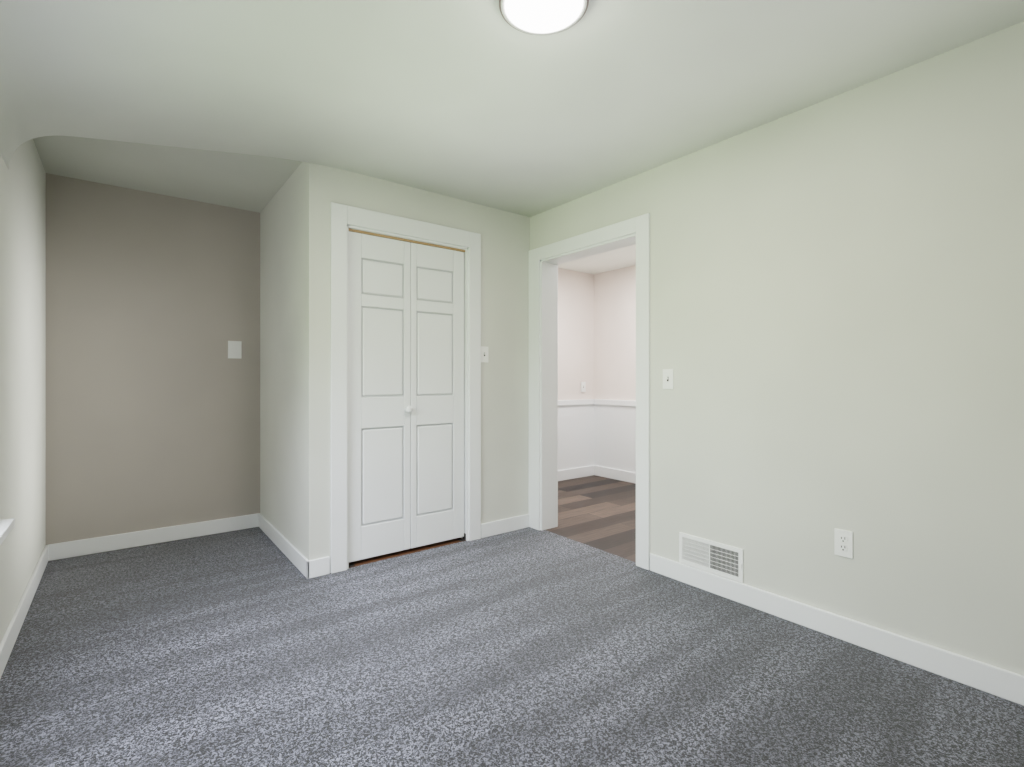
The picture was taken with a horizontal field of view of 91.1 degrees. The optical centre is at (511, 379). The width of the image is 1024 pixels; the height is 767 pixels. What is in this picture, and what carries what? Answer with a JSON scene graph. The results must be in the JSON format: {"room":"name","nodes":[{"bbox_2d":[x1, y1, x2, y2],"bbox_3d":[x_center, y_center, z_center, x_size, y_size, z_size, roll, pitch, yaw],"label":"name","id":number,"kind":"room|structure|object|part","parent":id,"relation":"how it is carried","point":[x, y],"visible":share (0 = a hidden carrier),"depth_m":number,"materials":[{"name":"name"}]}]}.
{"room":"empty bedroom","nodes":[
{"label":"empty bedroom","id":0,"kind":"room"},
{"bbox_2d":[0,139,45,642],"bbox_3d":[-1.542,-0.190,1.253,0.120,2.720,5.170,0,0,-38],"label":"wall","id":1,"kind":"structure","parent":0,"point":[23,342],"depth_m":2.49,"materials":[{"name":"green paint"}]},
{"bbox_2d":[0,518,14,544],"bbox_3d":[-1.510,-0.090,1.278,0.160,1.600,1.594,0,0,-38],"label":"window sill","id":2,"kind":"structure","parent":1,"relation":"in","point":[7,526],"depth_m":1.86,"materials":[{"name":"white paint"}]},
{"bbox_2d":[0,544,51,677],"bbox_3d":[-1.488,1.117,1.295,0.015,0.105,4.930,0,0,-38],"label":"baseboard","id":3,"kind":"structure","parent":1,"relation":"attached to","point":[8,641],"depth_m":2.39,"materials":[{"name":"white paint"}]},
{"bbox_2d":[46,173,259,544],"bbox_3d":[-1.874,-0.190,4.191,3.195,2.720,0.120,0,0,-38],"label":"wall","id":4,"kind":"structure","parent":0,"point":[152,388],"depth_m":3.56,"materials":[{"name":"paint"}]},
{"bbox_2d":[52,514,255,559],"bbox_3d":[-2.503,1.117,3.618,1.200,0.105,0.015,0,0,-38],"label":"baseboard","id":5,"kind":"structure","parent":4,"relation":"attached to","point":[62,550],"depth_m":3.55,"materials":[{"name":"white paint"}]},
{"bbox_2d":[228,341,241,358],"bbox_3d":[-2.149,-0.230,3.897,0.092,0.135,0.008,0,0,-38],"label":"plate","id":6,"kind":"object","parent":4,"relation":"attached to","point":[234,349],"visible":1,"depth_m":3.90,"materials":[{"name":"white plastic"}]},
{"bbox_2d":[33,136,301,212],"bbox_3d":[-2.185,-1.440,3.110,1.380,0.220,1.447,0,0,-38],"label":"ceiling","id":7,"kind":"structure","parent":0,"point":[249,182],"depth_m":3.18,"materials":[{"name":"paint"}]},
{"bbox_2d":[260,162,302,553],"bbox_3d":[-1.592,-0.190,3.570,0.120,2.720,1.207,0,0,-38],"label":"wall","id":8,"kind":"structure","parent":0,"point":[281,362],"depth_m":3.45,"materials":[{"name":"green paint"}]},
{"bbox_2d":[256,513,319,578],"bbox_3d":[-1.592,1.117,3.484,0.045,0.105,1.342,0,0,-38],"label":"baseboard","id":9,"kind":"structure","parent":8,"relation":"attached to","point":[309,568],"depth_m":3.23,"materials":[{"name":"white paint"}]},
{"bbox_2d":[349,538,465,567],"bbox_3d":[-0.902,1.169,3.671,0.865,0.003,0.738,0,0,-38],"label":"floor","id":10,"kind":"structure","parent":0,"point":[400,553],"depth_m":3.39,"materials":[{"name":"brown"}]},
{"bbox_2d":[303,162,529,572],"bbox_3d":[-0.563,-0.190,3.528,1.695,2.720,0.120,0,0,-38],"label":"wall","id":11,"kind":"structure","parent":0,"point":[505,242],"depth_m":3.58,"materials":[{"name":"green paint"}]},
{"bbox_2d":[331,202,480,573],"bbox_3d":[-0.697,0.051,3.407,1.087,2.239,0.149,0,0,-38],"label":"closet door","id":12,"kind":"structure","parent":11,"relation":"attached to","point":[466,391],"depth_m":3.35,"materials":[{"name":"white paint"}]},
{"bbox_3d":[-0.803,0.082,3.272,0.330,1.683,0.067,0,0,-38],"label":"panel","id":13,"kind":"part","parent":12,"relation":"part of","materials":[{"name":"white paint"}]},
{"bbox_2d":[349,228,464,251],"bbox_3d":[-0.693,-0.933,3.402,0.865,0.014,0.040,0,0,-38],"label":"closet track","id":14,"kind":"object","parent":12,"relation":"attached to","point":[401,239],"visible":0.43,"depth_m":3.36,"materials":[{"name":"gold metal"}]},
{"bbox_2d":[349,533,465,566],"bbox_3d":[-0.688,1.143,3.395,0.865,0.047,0.038,0,0,-38],"label":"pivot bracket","id":15,"kind":"object","parent":12,"relation":"attached to","point":[462,539],"visible":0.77,"depth_m":3.64,"materials":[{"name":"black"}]},
{"bbox_3d":[-0.538,0.082,3.511,0.272,1.683,0.014,0,0,-38],"label":"panel","id":16,"kind":"part","parent":12,"relation":"part of","materials":[{"name":"white paint"}]},
{"bbox_2d":[481,346,487,362],"bbox_3d":[-0.202,-0.185,3.721,0.072,0.118,0.018,0,0,-38],"label":"switch plate","id":17,"kind":"object","parent":11,"relation":"attached to","point":[484,353],"visible":0.92,"depth_m":3.72,"materials":[{"name":"white plastic"}]},
{"bbox_2d":[481,514,528,537],"bbox_3d":[-0.048,1.117,3.843,0.460,0.105,0.015,0,0,-38],"label":"baseboard","id":18,"kind":"structure","parent":11,"relation":"attached to","point":[501,526],"depth_m":3.83,"materials":[{"name":"white paint"}]},
{"bbox_2d":[0,527,1023,766],"bbox_3d":[-0.362,1.220,2.168,3.105,0.100,5.170,0,0,-38],"label":"floor","id":19,"kind":"structure","parent":0,"point":[523,647],"depth_m":1.99,"materials":[{"name":"grey carpet"}]},
{"bbox_2d":[0,0,1023,216],"bbox_3d":[0.174,-1.230,1.668,3.140,0.640,3.723,0,0,-38],"label":"ceiling","id":20,"kind":"structure","parent":0,"point":[483,102],"depth_m":2.06,"materials":[{"name":"paint"}]},
{"bbox_2d":[499,0,588,34],"bbox_3d":[0.107,-1.270,1.690,0.301,0.041,0.301,0,0,-38],"label":"flush ceiling light","id":21,"kind":"object","parent":20,"relation":"attached to","point":[540,17],"visible":1,"depth_m":1.72,"materials":[{"name":"white glass"}]},
{"bbox_2d":[558,268,593,399],"bbox_3d":[0.286,-0.190,5.684,1.960,2.720,0.108,0,0,-38],"label":"wall","id":22,"kind":"structure","parent":0,"point":[575,329],"depth_m":5.98,"materials":[{"name":"paint"}]},
{"bbox_2d":[558,465,593,480],"bbox_3d":[0.265,1.110,5.581,1.800,0.120,0.030,0,0,-38],"label":"baseboard","id":23,"kind":"structure","parent":22,"relation":"attached to","point":[572,473],"depth_m":5.94,"materials":[{"name":"white paint"}]},
{"bbox_2d":[558,399,593,405],"bbox_3d":[0.266,0.273,5.579,1.800,0.065,0.034,0,0,-38],"label":"trim","id":24,"kind":"structure","parent":22,"relation":"attached to","point":[580,401],"depth_m":5.94,"materials":[{"name":"white paint"}]},
{"bbox_2d":[581,382,585,391],"bbox_3d":[0.862,0.090,6.036,0.072,0.118,0.018,0,0,-38],"label":"switch plate","id":25,"kind":"object","parent":22,"relation":"attached to","point":[583,386],"visible":1,"depth_m":6.04,"materials":[{"name":"white plastic"}]},
{"bbox_2d":[558,244,635,273],"bbox_3d":[1.408,-1.420,4.237,1.960,0.260,3.770,0,0,-38],"label":"ceiling","id":26,"kind":"structure","parent":0,"point":[620,258],"depth_m":5.54,"materials":[{"name":"paint"}]},
{"bbox_2d":[594,265,635,400],"bbox_3d":[2.140,-0.190,4.805,0.108,2.720,3.770,0,0,-38],"label":"wall","id":27,"kind":"structure","parent":0,"point":[614,334],"depth_m":5.91,"materials":[{"name":"paint"}]},
{"bbox_2d":[558,404,635,472],"bbox_3d":[1.399,0.728,4.162,1.852,0.885,3.662,0,0,-38],"label":"wall panel","id":28,"kind":"object","parent":27,"relation":"attached to","point":[598,435],"visible":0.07,"depth_m":5.93,"materials":[{"name":"white paint"}]},
{"bbox_2d":[594,465,635,483],"bbox_3d":[2.117,1.110,4.719,0.034,0.120,3.662,0,0,-38],"label":"baseboard","id":29,"kind":"structure","parent":27,"relation":"attached to","point":[601,471],"depth_m":5.87,"materials":[{"name":"white paint"}]},
{"bbox_2d":[594,399,635,406],"bbox_3d":[2.115,0.273,4.717,0.040,0.065,3.662,0,0,-38],"label":"trim","id":30,"kind":"structure","parent":27,"relation":"attached to","point":[597,402],"depth_m":5.86,"materials":[{"name":"white paint"}]},
{"bbox_2d":[530,21,1023,675],"bbox_3d":[0.906,-0.190,3.152,0.165,2.720,5.170,0,0,-38],"label":"wall","id":31,"kind":"structure","parent":0,"point":[836,311],"depth_m":2.21,"materials":[{"name":"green paint"}]},
{"bbox_2d":[540,233,635,530],"bbox_3d":[0.572,0.120,3.582,0.169,2.100,0.940,0,0,-38],"label":"door frame","id":32,"kind":"structure","parent":31,"relation":"in","point":[548,393],"depth_m":3.92,"materials":[{"name":"white paint"}]},
{"bbox_2d":[528,213,649,569],"bbox_3d":[0.562,0.074,3.595,0.201,2.191,1.153,0,0,-38],"label":"door frame","id":33,"kind":"structure","parent":31,"relation":"attached to","point":[639,226],"depth_m":3.15,"materials":[{"name":"white paint"}]},
{"bbox_2d":[663,369,673,388],"bbox_3d":[0.922,-0.002,2.981,0.018,0.118,0.072,0,0,-38],"label":"switch plate","id":34,"kind":"object","parent":31,"relation":"attached to","point":[668,378],"visible":1,"depth_m":2.98,"materials":[{"name":"white plastic"}]},
{"bbox_2d":[679,532,743,582],"bbox_3d":[1.088,0.975,2.771,0.014,0.174,0.379,0,0,-38],"label":"air vent","id":35,"kind":"object","parent":31,"relation":"in","point":[721,559],"visible":1,"depth_m":2.76,"materials":[{"name":"white plastic"}]},
{"bbox_2d":[650,553,1023,705],"bbox_3d":[1.588,1.117,2.125,0.015,0.105,2.413,0,0,-38],"label":"baseboard","id":36,"kind":"structure","parent":31,"relation":"attached to","point":[992,679],"depth_m":2.20,"materials":[{"name":"white paint"}]},
{"bbox_2d":[834,528,852,558],"bbox_3d":[1.489,0.737,2.258,0.009,0.118,0.072,0,0,-38],"label":"electrical outlet plate","id":37,"kind":"object","parent":31,"relation":"attached to","point":[843,543],"visible":1,"depth_m":2.25,"materials":[{"name":"white plastic"}]},
{"label":"outside","id":38,"kind":"structure","parent":0,"visible":0},
{"bbox_2d":[546,475,635,561],"bbox_3d":[1.407,1.220,4.382,2.405,0.100,4.000,0,0,-38],"label":"floor","id":39,"kind":"structure","parent":38,"point":[597,512],"depth_m":4.35,"materials":[{"name":"brown wood"}]}
]}

